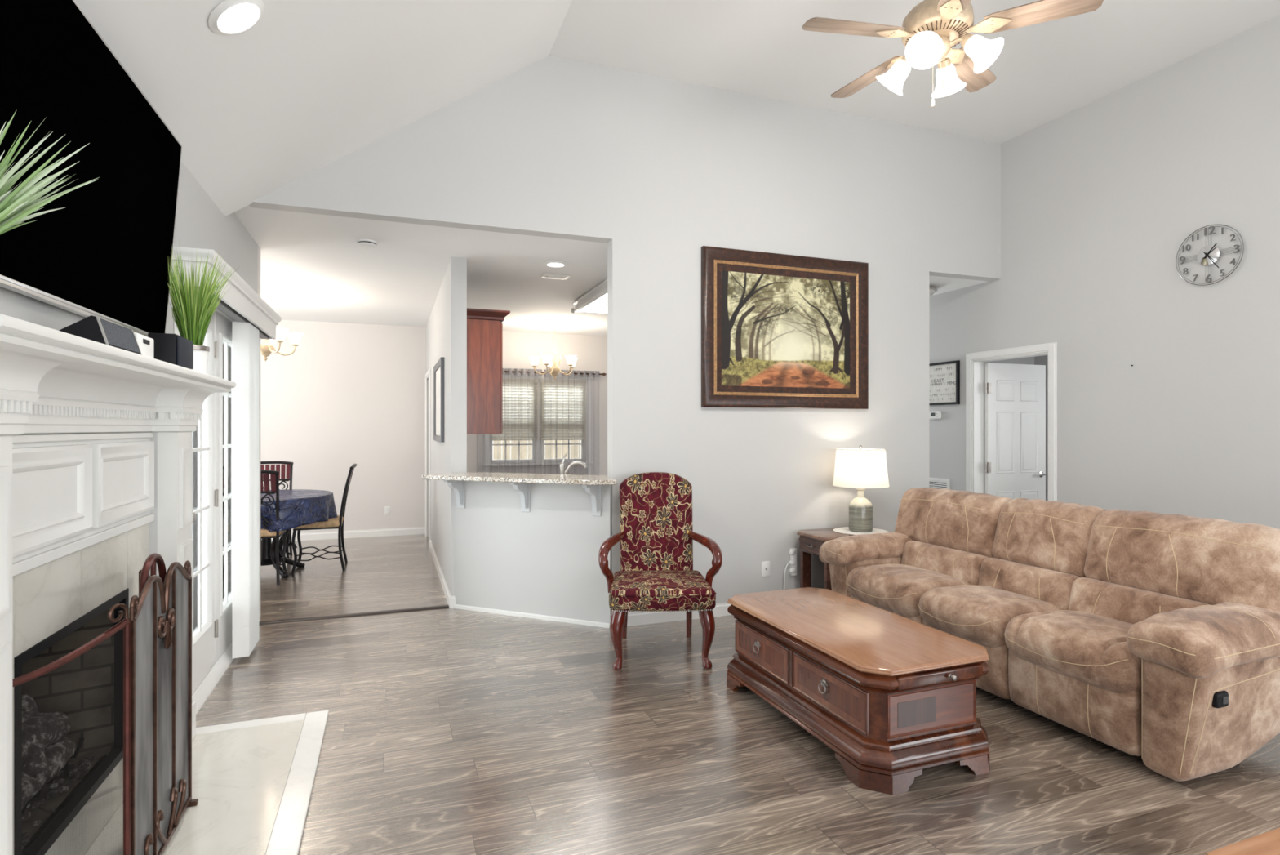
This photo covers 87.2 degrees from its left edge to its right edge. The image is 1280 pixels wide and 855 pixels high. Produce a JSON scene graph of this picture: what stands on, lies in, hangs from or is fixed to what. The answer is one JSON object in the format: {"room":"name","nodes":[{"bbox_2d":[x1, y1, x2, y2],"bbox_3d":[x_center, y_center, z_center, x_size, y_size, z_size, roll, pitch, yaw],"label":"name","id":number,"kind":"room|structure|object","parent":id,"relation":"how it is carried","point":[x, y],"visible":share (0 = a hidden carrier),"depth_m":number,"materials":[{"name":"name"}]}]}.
{"room":"living room","nodes":[
{"label":"living room","id":0,"kind":"room"},
{"bbox_2d":[0,160,260,617],"bbox_3d":[-3.110,0.005,2.177,2.490,2.830,12.550,0,0,-20],"label":"wall","id":1,"kind":"structure","parent":0,"point":[200,223],"depth_m":3.30,"materials":[{"name":"grey paint"}]},
{"bbox_2d":[0,0,182,336],"bbox_3d":[-1.677,-0.691,2.057,0.111,0.935,1.455,0,0,-20],"label":"television","id":2,"kind":"object","parent":1,"relation":"attached to","point":[105,254],"visible":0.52,"depth_m":1.95,"materials":[{"name":"black plastic"}]},
{"bbox_2d":[173,285,223,335],"bbox_3d":[-2.383,0.346,3.819,0.016,2.148,1.716,0,0,-20],"label":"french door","id":3,"kind":"structure","parent":1,"relation":"in","point":[175,329],"depth_m":3.02,"materials":[{"name":"white paint"}]},
{"bbox_2d":[184,292,217,694],"bbox_3d":[-2.261,0.339,3.453,0.120,2.002,0.814,0,0,-20],"label":"door","id":4,"kind":"structure","parent":1,"relation":"in","point":[205,497],"depth_m":3.68,"materials":[{"name":"white paint"}]},
{"bbox_2d":[183,285,235,321],"bbox_3d":[-2.447,0.370,3.795,0.120,2.100,1.620,0,0,-20],"label":"door frame","id":5,"kind":"structure","parent":1,"relation":"attached to","point":[217,310],"depth_m":3.97,"materials":[{"name":"white paint"}]},
{"bbox_2d":[191,641,234,714],"bbox_3d":[-2.441,1.383,3.797,0.132,0.075,1.590,0,0,-20],"label":"baseboard","id":6,"kind":"structure","parent":1,"relation":"attached to","point":[201,694],"depth_m":3.69,"materials":[{"name":"white paint"}]},
{"bbox_2d":[214,311,231,662],"bbox_3d":[-2.563,0.339,4.177,0.059,2.002,0.787,0,0,-20],"label":"door","id":7,"kind":"structure","parent":1,"relation":"in","point":[223,326],"depth_m":4.04,"materials":[{"name":"white paint"}]},
{"bbox_2d":[172,246,281,658],"bbox_3d":[-2.352,0.291,3.948,0.165,2.187,2.020,0,0,-20],"label":"vertical blinds","id":8,"kind":"object","parent":1,"relation":"attached to","point":[255,320],"visible":0.94,"depth_m":4.05,"materials":[{"name":"white paint"}]},
{"bbox_2d":[260,320,607,533],"bbox_3d":[-2.924,0.040,9.006,7.600,2.760,0.120,0,0,-20],"label":"wall","id":9,"kind":"structure","parent":0,"point":[348,394],"depth_m":8.72,"materials":[{"name":"paint"}]},
{"bbox_2d":[261,526,425,541],"bbox_3d":[-4.602,1.373,8.310,3.730,0.095,0.014,0,0,-20],"label":"baseboard","id":10,"kind":"structure","parent":9,"relation":"attached to","point":[421,530],"depth_m":8.69,"materials":[{"name":"white paint"}]},
{"bbox_2d":[384,506,390,515],"bbox_3d":[-3.305,1.090,8.795,0.072,0.116,0.008,0,0,-20],"label":"wall outlet","id":11,"kind":"object","parent":9,"relation":"attached to","point":[387,508],"visible":1,"depth_m":8.79,"materials":[{"name":"white plastic"}]},
{"bbox_2d":[488,379,585,463],"bbox_3d":[-1.453,-0.090,9.553,1.380,1.180,0.080,0,0,-20],"label":"window","id":12,"kind":"structure","parent":9,"relation":"in","point":[537,446],"depth_m":9.52,"materials":[{"name":"white paint"}]},
{"bbox_2d":[489,377,537,440],"bbox_3d":[-1.755,-0.249,9.376,0.666,0.859,0.034,0,0,-20],"label":"window blind","id":13,"kind":"object","parent":12,"relation":"attached to","point":[513,428],"visible":0.67,"depth_m":9.40,"materials":[{"name":"white"}]},
{"bbox_2d":[539,379,585,439],"bbox_3d":[-1.108,-0.249,9.617,0.666,0.859,0.034,0,0,-20],"label":"window blind","id":14,"kind":"object","parent":12,"relation":"attached to","point":[572,414],"visible":1,"depth_m":9.61,"materials":[{"name":"white"}]},
{"bbox_2d":[484,374,591,475],"bbox_3d":[-1.428,0.335,9.488,1.520,2.170,0.020,0,0,-20],"label":"window frame","id":15,"kind":"structure","parent":9,"relation":"in","point":[588,380],"depth_m":9.70,"materials":[{"name":"white paint"}]},
{"bbox_2d":[482,462,593,466],"bbox_3d":[-1.427,0.515,9.483,1.560,0.030,0.110,0,0,-20],"label":"window sill","id":16,"kind":"structure","parent":9,"relation":"attached to","point":[549,463],"depth_m":9.37,"materials":[{"name":"white paint"}]},
{"bbox_2d":[504,370,606,375],"bbox_3d":[-1.406,-0.770,9.441,1.940,0.048,0.124,0,0,-20],"label":"curtain rod","id":17,"kind":"object","parent":9,"relation":"attached to","point":[603,373],"visible":0.46,"depth_m":9.52,"materials":[{"name":"brown metal"}]},
{"bbox_2d":[502,368,542,375],"bbox_3d":[-1.789,0.128,9.257,0.901,1.885,0.078,0,0,-20],"label":"sheer curtain","id":18,"kind":"object","parent":17,"relation":"hanging from","point":[531,371],"visible":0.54,"depth_m":9.31,"materials":[{"name":"white fabric"}]},
{"bbox_2d":[543,369,599,474],"bbox_3d":[-0.962,0.128,9.565,0.816,1.885,0.078,0,0,-20],"label":"sheer curtain","id":19,"kind":"object","parent":17,"relation":"hanging from","point":[597,372],"visible":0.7,"depth_m":9.56,"materials":[{"name":"white fabric"}]},
{"bbox_2d":[426,257,466,595],"bbox_3d":[-2.115,0.040,7.146,0.120,2.760,3.930,0,0,-20],"label":"wall","id":20,"kind":"structure","parent":0,"point":[446,325],"depth_m":5.59,"materials":[{"name":"grey paint"}]},
{"bbox_2d":[425,367,431,547],"bbox_3d":[-2.643,0.357,8.364,0.020,2.125,0.930,0,0,-20],"label":"door","id":21,"kind":"structure","parent":20,"relation":"in","point":[428,374],"depth_m":7.94,"materials":[{"name":"white paint"}]},
{"bbox_2d":[433,356,444,442],"bbox_3d":[-1.924,-0.245,6.412,0.033,0.750,1.040,0,0,-20],"label":"framed print","id":22,"kind":"object","parent":20,"relation":"attached to","point":[438,369],"visible":1,"depth_m":6.33,"materials":[{"name":"grey metal"}]},
{"bbox_2d":[429,539,451,608],"bbox_3d":[-1.986,1.373,6.607,0.014,0.095,2.830,0,0,-20],"label":"baseboard","id":23,"kind":"structure","parent":20,"relation":"attached to","point":[446,592],"depth_m":6.10,"materials":[{"name":"white paint"}]},
{"bbox_2d":[466,307,510,433],"bbox_3d":[-1.453,-0.470,6.103,0.389,1.050,0.946,0,0,-20],"label":"upper cabinet","id":24,"kind":"object","parent":20,"relation":"attached to","point":[484,326],"visible":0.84,"depth_m":5.71,"materials":[{"name":"brown wood"}]},
{"bbox_2d":[453,480,611,622],"bbox_3d":[-0.829,0.905,5.089,1.389,1.030,0.120,0,0,23],"label":"wall","id":25,"kind":"structure","parent":0,"point":[543,560],"depth_m":5.00,"materials":[{"name":"grey paint"}]},
{"bbox_2d":[451,595,456,608],"bbox_3d":[-1.465,1.373,5.284,0.040,0.095,0.014,0,0,-20],"label":"baseboard","id":26,"kind":"structure","parent":25,"relation":"attached to","point":[453,598],"depth_m":5.28,"materials":[{"name":"white paint"}]},
{"bbox_2d":[443,480,465,507],"bbox_3d":[-1.435,0.509,5.170,0.070,0.242,0.200,0,0,23],"label":"bracket","id":27,"kind":"object","parent":25,"relation":"attached to","point":[459,486],"visible":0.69,"depth_m":5.22,"materials":[{"name":"grey paint"}]},
{"bbox_2d":[422,471,616,484],"bbox_3d":[-0.831,0.372,4.970,1.548,0.032,0.470,0,0,21],"label":"countertop","id":28,"kind":"structure","parent":25,"relation":"on","point":[580,479],"depth_m":4.81,"materials":[{"name":"stone"}]},
{"bbox_2d":[509,482,529,511],"bbox_3d":[-0.891,0.509,4.941,0.070,0.242,0.200,0,0,23],"label":"bracket","id":29,"kind":"object","parent":25,"relation":"attached to","point":[523,488],"visible":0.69,"depth_m":4.99,"materials":[{"name":"grey paint"}]},
{"bbox_2d":[453,604,609,627],"bbox_3d":[-0.855,1.405,5.028,1.389,0.030,0.012,0,0,23],"label":"baseboard","id":30,"kind":"structure","parent":25,"relation":"attached to","point":[455,606],"depth_m":4.99,"materials":[{"name":"white paint"}]},
{"bbox_2d":[582,484,600,515],"bbox_3d":[-0.347,0.509,4.713,0.070,0.242,0.200,0,0,23],"label":"bracket","id":31,"kind":"object","parent":25,"relation":"attached to","point":[594,491],"visible":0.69,"depth_m":4.76,"materials":[{"name":"grey paint"}]},
{"bbox_2d":[234,204,988,336],"bbox_3d":[-0.217,-1.390,7.465,11.600,0.100,5.055,0,0,-20],"label":"ceiling","id":32,"kind":"structure","parent":0,"point":[316,269],"depth_m":5.75,"materials":[{"name":"white paint"}]},
{"bbox_2d":[260,287,273,302],"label":"chandelier","id":33,"kind":"object","parent":32,"relation":"hanging from","point":[264,290],"depth_m":6.48,"materials":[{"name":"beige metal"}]},
{"bbox_2d":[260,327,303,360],"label":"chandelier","id":34,"kind":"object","parent":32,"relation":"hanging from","point":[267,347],"depth_m":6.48,"materials":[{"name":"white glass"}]},
{"bbox_2d":[356,238,377,248],"bbox_3d":[-1.964,-1.319,4.835,0.136,0.041,0.136,0,0,-20],"label":"smoke detector","id":35,"kind":"object","parent":32,"relation":"attached to","point":[362,242],"visible":1,"depth_m":4.79,"materials":[{"name":"white plastic"}]},
{"bbox_2d":[528,322,577,379],"bbox_3d":[-1.100,-0.975,8.649,0.646,0.729,0.622,0,0,-20],"label":"chandelier","id":36,"kind":"object","parent":32,"relation":"hanging from","point":[549,360],"visible":1,"depth_m":8.57,"materials":[{"name":"white glass"}]},
{"bbox_2d":[543,260,567,266],"bbox_3d":[-0.688,-1.331,5.477,0.190,0.016,0.190,0,0,-20],"label":"recessed light","id":37,"kind":"object","parent":32,"relation":"in","point":[549,263],"visible":1,"depth_m":5.45,"materials":[{"name":"white plastic"}]},
{"bbox_2d":[540,272,571,279],"bbox_3d":[-0.744,-1.335,5.944,0.240,0.009,0.180,0,0,-20],"label":"ceiling vent","id":38,"kind":"object","parent":32,"relation":"in","point":[546,275],"visible":1,"depth_m":5.92,"materials":[{"name":"white plastic"}]},
{"bbox_2d":[571,279,607,314],"bbox_3d":[-0.175,-1.277,6.550,0.631,0.124,1.511,0,0,-20],"label":"kitchen light","id":39,"kind":"object","parent":32,"relation":"attached to","point":[595,300],"visible":0.29,"depth_m":6.69,"materials":[{"name":"white paint"}]},
{"bbox_2d":[577,293,607,313],"bbox_3d":[-0.175,-1.234,6.550,0.536,0.012,1.416,0,0,-20],"label":"diffuser","id":40,"kind":"object","parent":39,"relation":"attached to","point":[598,304],"depth_m":6.78,"materials":[{"name":"white plastic"}]},
{"bbox_2d":[928,285,937,296],"bbox_3d":[2.665,-1.281,6.487,0.380,0.117,0.380,0,0,-20],"label":"hall ceiling light","id":41,"kind":"object","parent":32,"relation":"attached to","point":[932,290],"visible":0.12,"depth_m":6.36,"materials":[{"name":"white glass"}]},
{"bbox_2d":[248,55,1000,612],"bbox_3d":[0.450,-0.578,5.076,5.976,3.995,0.120,0,0,-20],"label":"wall","id":42,"kind":"structure","parent":0,"point":[655,170],"depth_m":5.05,"materials":[{"name":"grey paint"}]},
{"bbox_2d":[626,602,731,626],"bbox_3d":[1.147,1.373,5.263,2.859,0.095,0.014,0,0,-20],"label":"baseboard","id":43,"kind":"structure","parent":42,"relation":"attached to","point":[636,618],"depth_m":4.90,"materials":[{"name":"white paint"}]},
{"bbox_2d":[761,560,769,576],"bbox_3d":[0.976,1.095,5.200,0.072,0.116,0.013,0,0,-20],"label":"wall outlet","id":44,"kind":"object","parent":42,"relation":"attached to","point":[765,565],"visible":1,"depth_m":5.20,"materials":[{"name":"white plastic"}]},
{"bbox_2d":[701,245,868,408],"bbox_3d":[1.166,-0.750,5.255,1.496,1.196,0.042,0,0,-20],"label":"framed painting","id":45,"kind":"object","parent":42,"relation":"attached to","point":[779,331],"visible":1,"depth_m":5.24,"materials":[{"name":"brown wood"}]},
{"bbox_2d":[783,547,796,589],"bbox_3d":[1.174,1.186,5.261,0.121,0.472,0.036,0,0,-20],"label":"power strip","id":46,"kind":"object","parent":42,"relation":"attached to","point":[793,552],"visible":0.85,"depth_m":5.26,"materials":[{"name":"white plastic"}]},
{"bbox_2d":[75,0,1279,216],"bbox_3d":[1.778,-1.931,1.414,6.240,1.447,7.710,0,0,-20],"label":"ceiling","id":47,"kind":"structure","parent":0,"point":[253,112],"depth_m":4.04,"materials":[{"name":"white paint"}]},
{"bbox_2d":[208,0,264,35],"bbox_3d":[-1.468,-1.501,2.447,0.174,0.120,0.210,0,0,-17],"label":"recessed light","id":48,"kind":"object","parent":47,"relation":"in","point":[237,16],"visible":1,"depth_m":2.44,"materials":[{"name":"white plastic"}]},
{"bbox_2d":[801,0,1103,106],"bbox_3d":[1.400,-2.047,3.255,1.285,1.015,1.270,0,0,-20],"label":"ceiling fan","id":49,"kind":"object","parent":47,"relation":"hanging from","point":[929,32],"visible":1,"depth_m":3.14,"materials":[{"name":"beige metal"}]},
{"bbox_2d":[195,533,1279,854],"bbox_3d":[1.125,1.470,3.860,11.600,0.100,12.750,0,0,-20],"label":"floor","id":50,"kind":"structure","parent":0,"point":[448,731],"depth_m":2.92,"materials":[{"name":"grey wood"}]},
{"bbox_2d":[0,313,328,854],"bbox_3d":[-1.716,0.600,2.196,1.115,1.640,2.112,0,0,-20],"label":"fireplace","id":51,"kind":"object","parent":50,"relation":"on","point":[77,451],"depth_m":2.28,"materials":[{"name":"white paint"}]},
{"bbox_2d":[0,111,98,234],"bbox_3d":[-1.226,-0.415,1.284,0.298,0.388,0.348,0,0,-9],"label":"potted grass","id":52,"kind":"object","parent":51,"relation":"on","point":[15,206],"depth_m":1.28,"materials":[{"name":"green plant"}]},
{"bbox_2d":[58,315,142,355],"bbox_3d":[-1.524,-0.260,1.903,0.115,0.078,0.260,0,0,-20],"label":"speaker","id":53,"kind":"object","parent":51,"relation":"on","point":[95,328],"visible":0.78,"depth_m":1.81},
{"bbox_2d":[99,318,139,353],"bbox_3d":[-1.484,-0.259,1.918,0.026,0.068,0.238,0,0,-20],"label":"grille","id":54,"kind":"object","parent":53,"relation":"attached to","point":[111,334],"depth_m":1.90,"materials":[{"name":"grey fabric"}]},
{"bbox_2d":[12,552,198,854],"bbox_3d":[-1.641,0.906,2.139,0.244,0.984,1.103,0,0,-20],"label":"fire screen","id":55,"kind":"object","parent":51,"relation":"on","point":[157,628],"visible":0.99,"depth_m":2.09,"materials":[{"name":"brown metal"}]},
{"bbox_2d":[0,313,235,392],"bbox_3d":[-1.684,-0.193,2.225,0.215,0.055,2.079,0,0,-20],"label":"mantel shelf","id":56,"kind":"object","parent":51,"relation":"attached to","point":[70,355],"depth_m":1.83,"materials":[{"name":"white paint"}]},
{"bbox_2d":[133,332,153,358],"bbox_3d":[-1.619,-0.258,2.151,0.066,0.075,0.160,0,0,-20],"label":"box","id":57,"kind":"object","parent":51,"relation":"on","point":[145,344],"visible":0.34,"depth_m":2.16,"materials":[{"name":"white plastic"}]},
{"bbox_2d":[147,332,193,368],"bbox_3d":[-1.747,-0.280,2.506,0.094,0.118,0.204,0,0,-20],"label":"speaker","id":58,"kind":"object","parent":51,"relation":"on","point":[174,348],"visible":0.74,"depth_m":2.42},
{"bbox_2d":[176,335,193,368],"bbox_3d":[-1.706,-0.280,2.521,0.008,0.108,0.192,0,0,-20],"label":"grille","id":59,"kind":"object","parent":58,"relation":"attached to","point":[184,347],"depth_m":2.50,"materials":[{"name":"black fabric"}]},
{"bbox_2d":[167,239,235,373],"bbox_3d":[-1.835,-0.490,2.795,0.315,0.540,0.257,0,0,44],"label":"potted grass","id":60,"kind":"object","parent":51,"relation":"on","point":[191,308],"depth_m":2.75,"materials":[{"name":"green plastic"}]},
{"bbox_2d":[191,349,208,373],"bbox_3d":[-1.850,-0.279,2.779,0.112,0.117,0.112,0,0,-20],"label":"pot","id":61,"kind":"object","parent":60,"relation":"attached to","point":[200,356],"depth_m":2.76,"materials":[{"name":"white ceramic"}]},
{"bbox_2d":[260,469,287,584],"bbox_3d":[-3.523,0.897,6.157,0.457,1.051,0.580,0,0,-20],"label":"dining chair","id":62,"kind":"object","parent":50,"relation":"on","point":[274,480],"visible":0.43,"depth_m":6.04,"materials":[{"name":"black metal"}]},
{"bbox_2d":[260,528,283,536],"bbox_3d":[-3.545,0.949,6.214,0.440,0.087,0.430,0,0,-20],"label":"seat cushion","id":63,"kind":"object","parent":62,"relation":"on","point":[264,532],"depth_m":6.06,"materials":[{"name":"beige fabric"}]},
{"bbox_2d":[260,461,293,558],"bbox_3d":[-3.986,0.897,7.203,0.457,1.051,0.580,0,0,-24],"label":"dining chair","id":64,"kind":"object","parent":50,"relation":"on","point":[289,464],"visible":0.17,"depth_m":7.44,"materials":[{"name":"metal"}]},
{"bbox_2d":[260,528,305,577],"bbox_3d":[-3.647,1.043,6.560,1.160,0.759,1.160,0,0,-20],"label":"dining table","id":65,"kind":"object","parent":50,"relation":"on","point":[268,548],"visible":0.27,"depth_m":6.52,"materials":[{"name":"metal"}]},
{"bbox_2d":[260,488,337,531],"bbox_3d":[-3.649,0.799,6.576,1.263,0.282,1.242,0,0,-20],"label":"tablecloth","id":66,"kind":"object","parent":65,"relation":"on","point":[297,507],"visible":0.47,"depth_m":6.27,"materials":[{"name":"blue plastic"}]},
{"bbox_2d":[291,463,356,573],"bbox_3d":[-3.183,0.897,6.808,0.580,1.051,0.457,0,0,-20],"label":"dining chair","id":67,"kind":"object","parent":50,"relation":"on","point":[334,522],"visible":0.92,"depth_m":6.66,"materials":[{"name":"metal"}]},
{"bbox_2d":[293,515,343,528],"bbox_3d":[-3.240,0.949,6.786,0.430,0.087,0.440,0,0,-20],"label":"seat cushion","id":68,"kind":"object","parent":67,"relation":"on","point":[334,522],"depth_m":6.62,"materials":[{"name":"beige fabric"}]},
{"bbox_2d":[259,604,448,625],"bbox_3d":[-2.138,1.415,5.086,1.360,0.011,0.075,0,0,-20],"label":"trim","id":69,"kind":"structure","parent":50,"relation":"on","point":[332,616],"depth_m":5.06,"materials":[{"name":"brown wood"}]},
{"bbox_2d":[598,471,722,670],"bbox_3d":[0.121,0.868,4.300,0.765,1.115,0.817,0,0,-2],"label":"armchair","id":70,"kind":"object","parent":50,"relation":"on","point":[656,536],"visible":1,"depth_m":4.46,"materials":[{"name":"red fabric"}]},
{"bbox_2d":[796,527,889,590],"bbox_3d":[1.576,1.110,5.129,0.668,0.620,0.475,0,0,-20],"label":"end table","id":71,"kind":"object","parent":50,"relation":"on","point":[811,540],"visible":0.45,"depth_m":5.09,"materials":[{"name":"brown wood"}]},
{"bbox_2d":[832,526,888,534],"bbox_3d":[1.701,0.798,5.178,0.413,0.004,0.413,0,0,-20],"label":"doily","id":72,"kind":"object","parent":71,"relation":"on","point":[846,530],"visible":0.48,"depth_m":5.12,"materials":[{"name":"white fabric"}]},
{"bbox_2d":[832,444,889,532],"bbox_3d":[1.701,0.466,5.178,0.422,0.660,0.422,0,0,-20],"label":"table lamp","id":73,"kind":"object","parent":72,"relation":"on","point":[860,468],"visible":1,"depth_m":5.05,"materials":[{"name":"white fabric"}]},
{"bbox_2d":[726,586,989,795],"bbox_3d":[0.989,1.180,3.272,0.671,0.480,1.313,0,0,-20],"label":"coffee table","id":74,"kind":"object","parent":50,"relation":"on","point":[894,695],"visible":1,"depth_m":2.81,"materials":[{"name":"brown wood"}]},
{"bbox_2d":[896,662,982,690],"bbox_3d":[1.202,0.999,2.700,0.435,0.050,0.092,0,0,-20],"label":"drawer","id":75,"kind":"object","parent":74,"relation":"on","point":[916,679],"depth_m":2.68,"materials":[{"name":"brown wood"}]},
{"bbox_2d":[819,487,1279,781],"bbox_3d":[2.209,0.921,3.820,1.199,0.998,2.404,0,0,-20],"label":"reclining sofa","id":76,"kind":"object","parent":50,"relation":"on","point":[1153,636],"visible":0.94,"depth_m":3.14,"materials":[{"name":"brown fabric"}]},
{"bbox_2d":[846,563,969,617],"bbox_3d":[1.786,1.031,4.303,0.742,0.257,0.662,0,0,-20],"label":"seat cushion","id":77,"kind":"object","parent":76,"relation":"on","point":[898,588],"depth_m":4.14,"materials":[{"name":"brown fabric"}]},
{"bbox_2d":[901,540,989,585],"bbox_3d":[2.036,0.912,4.396,0.306,0.265,0.672,0,0,-20],"label":"lumbar cushion","id":78,"kind":"object","parent":76,"relation":"on","point":[965,564],"depth_m":4.28,"materials":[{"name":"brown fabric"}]},
{"bbox_2d":[894,487,1013,557],"bbox_3d":[2.140,0.643,4.539,0.385,0.442,0.871,0,0,-20],"label":"cushion","id":79,"kind":"object","parent":76,"relation":"on","point":[964,521],"depth_m":4.38,"materials":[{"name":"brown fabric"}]},
{"bbox_2d":[918,584,1059,647],"bbox_3d":[1.999,1.031,3.729,0.742,0.257,0.587,0,0,-20],"label":"seat cushion","id":80,"kind":"object","parent":76,"relation":"on","point":[980,615],"depth_m":3.57,"materials":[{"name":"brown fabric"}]},
{"bbox_2d":[977,557,1079,609],"bbox_3d":[2.249,0.912,3.822,0.306,0.265,0.597,0,0,-20],"label":"lumbar cushion","id":81,"kind":"object","parent":76,"relation":"on","point":[1054,585],"depth_m":3.71,"materials":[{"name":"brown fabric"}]},
{"bbox_2d":[992,497,1106,577],"bbox_3d":[2.388,0.643,3.873,0.385,0.441,0.601,0,0,-20],"label":"cushion","id":82,"kind":"object","parent":76,"relation":"on","point":[1055,535],"depth_m":3.76,"materials":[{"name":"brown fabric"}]},
{"bbox_2d":[1004,609,1141,693],"bbox_3d":[2.208,1.031,3.166,0.742,0.257,0.637,0,0,-20],"label":"seat cushion","id":83,"kind":"object","parent":76,"relation":"on","point":[1077,651],"depth_m":3.03,"materials":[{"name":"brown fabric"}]},
{"bbox_2d":[1068,577,1210,623],"bbox_3d":[2.458,0.912,3.260,0.306,0.265,0.647,0,0,-20],"label":"lumbar cushion","id":84,"kind":"object","parent":76,"relation":"on","point":[1126,602],"depth_m":3.25,"materials":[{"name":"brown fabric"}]},
{"bbox_2d":[1084,509,1279,611],"bbox_3d":[2.629,0.643,3.224,0.386,0.441,0.836,0,0,-20],"label":"cushion","id":85,"kind":"object","parent":76,"relation":"on","point":[1206,561],"depth_m":3.09,"materials":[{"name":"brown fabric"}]},
{"bbox_2d":[1205,827,1279,854],"bbox_3d":[1.615,1.180,1.340,0.638,0.480,0.545,0,0,-20],"label":"end table","id":86,"kind":"object","parent":50,"relation":"on","point":[1268,842],"visible":1,"depth_m":1.50,"materials":[{"name":"brown wood"}]},
{"bbox_3d":[-0.585,0.952,5.299,1.280,0.935,0.913,0,0,-20],"label":"base cabinet","id":87,"kind":"object","parent":50,"relation":"on","visible":0},
{"bbox_2d":[559,453,587,474],"bbox_3d":[-0.522,0.340,5.234,0.224,0.287,0.059,0,0,-11],"label":"tap","id":88,"kind":"object","parent":87,"relation":"on","point":[562,465],"visible":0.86,"depth_m":5.21,"materials":[{"name":"silver metal"}]},
{"bbox_2d":[928,14,1279,528],"bbox_3d":[4.116,-0.630,3.906,0.120,4.100,10.750,0,0,-20],"label":"wall","id":89,"kind":"structure","parent":0,"point":[1100,199],"depth_m":4.85,"materials":[{"name":"grey paint"}]},
{"bbox_2d":[928,410,941,419],"bbox_3d":[2.970,-0.125,6.771,0.029,0.085,0.166,0,0,-20],"label":"thermostat","id":90,"kind":"object","parent":89,"relation":"attached to","point":[932,414],"visible":0.94,"depth_m":6.75,"materials":[{"name":"white plastic"}]},
{"bbox_2d":[928,477,949,488],"bbox_3d":[2.972,0.700,6.793,0.010,0.380,0.400,0,0,-20],"label":"air vent","id":91,"kind":"object","parent":89,"relation":"in","point":[939,483],"visible":0.18,"depth_m":6.73,"materials":[{"name":"white plastic"}]},
{"bbox_2d":[928,360,959,404],"bbox_3d":[2.970,-0.436,6.773,0.028,0.423,0.615,0,0,-20],"label":"word sign","id":92,"kind":"object","parent":89,"relation":"attached to","point":[944,376],"visible":0.73,"depth_m":6.65,"materials":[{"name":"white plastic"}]},
{"bbox_2d":[965,342,1057,500],"bbox_3d":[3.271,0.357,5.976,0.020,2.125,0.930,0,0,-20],"label":"door frame","id":93,"kind":"structure","parent":89,"relation":"in","point":[1051,348],"depth_m":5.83,"materials":[{"name":"white paint"}]},
{"bbox_2d":[985,362,1045,500],"bbox_3d":[3.624,0.398,6.456,0.780,2.020,0.090,0,0,-20],"label":"door","id":94,"kind":"structure","parent":89,"relation":"in","point":[1015,393],"depth_m":6.46,"materials":[{"name":"white paint"}]},
{"bbox_2d":[1175,223,1244,285],"bbox_3d":[3.804,-1.152,4.494,0.056,0.399,0.399,0,0,-20],"label":"wall clock","id":95,"kind":"object","parent":89,"relation":"attached to","point":[1207,255],"visible":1,"depth_m":4.49,"materials":[{"name":"silver metal"}]},
{"label":"outside","id":96,"kind":"structure","parent":0,"visible":0},
{"bbox_3d":[-3.169,1.490,11.385,10.000,0.100,4.450,0,0,-20],"label":"ground","id":97,"kind":"structure","parent":96,"visible":0},
{"bbox_2d":[492,431,580,459],"bbox_3d":[-2.088,0.645,11.632,5.400,1.550,0.060,0,0,-20],"label":"fence","id":98,"kind":"object","parent":97,"relation":"on","point":[498,451],"visible":0.02,"depth_m":11.67,"materials":[{"name":"brown wood"}]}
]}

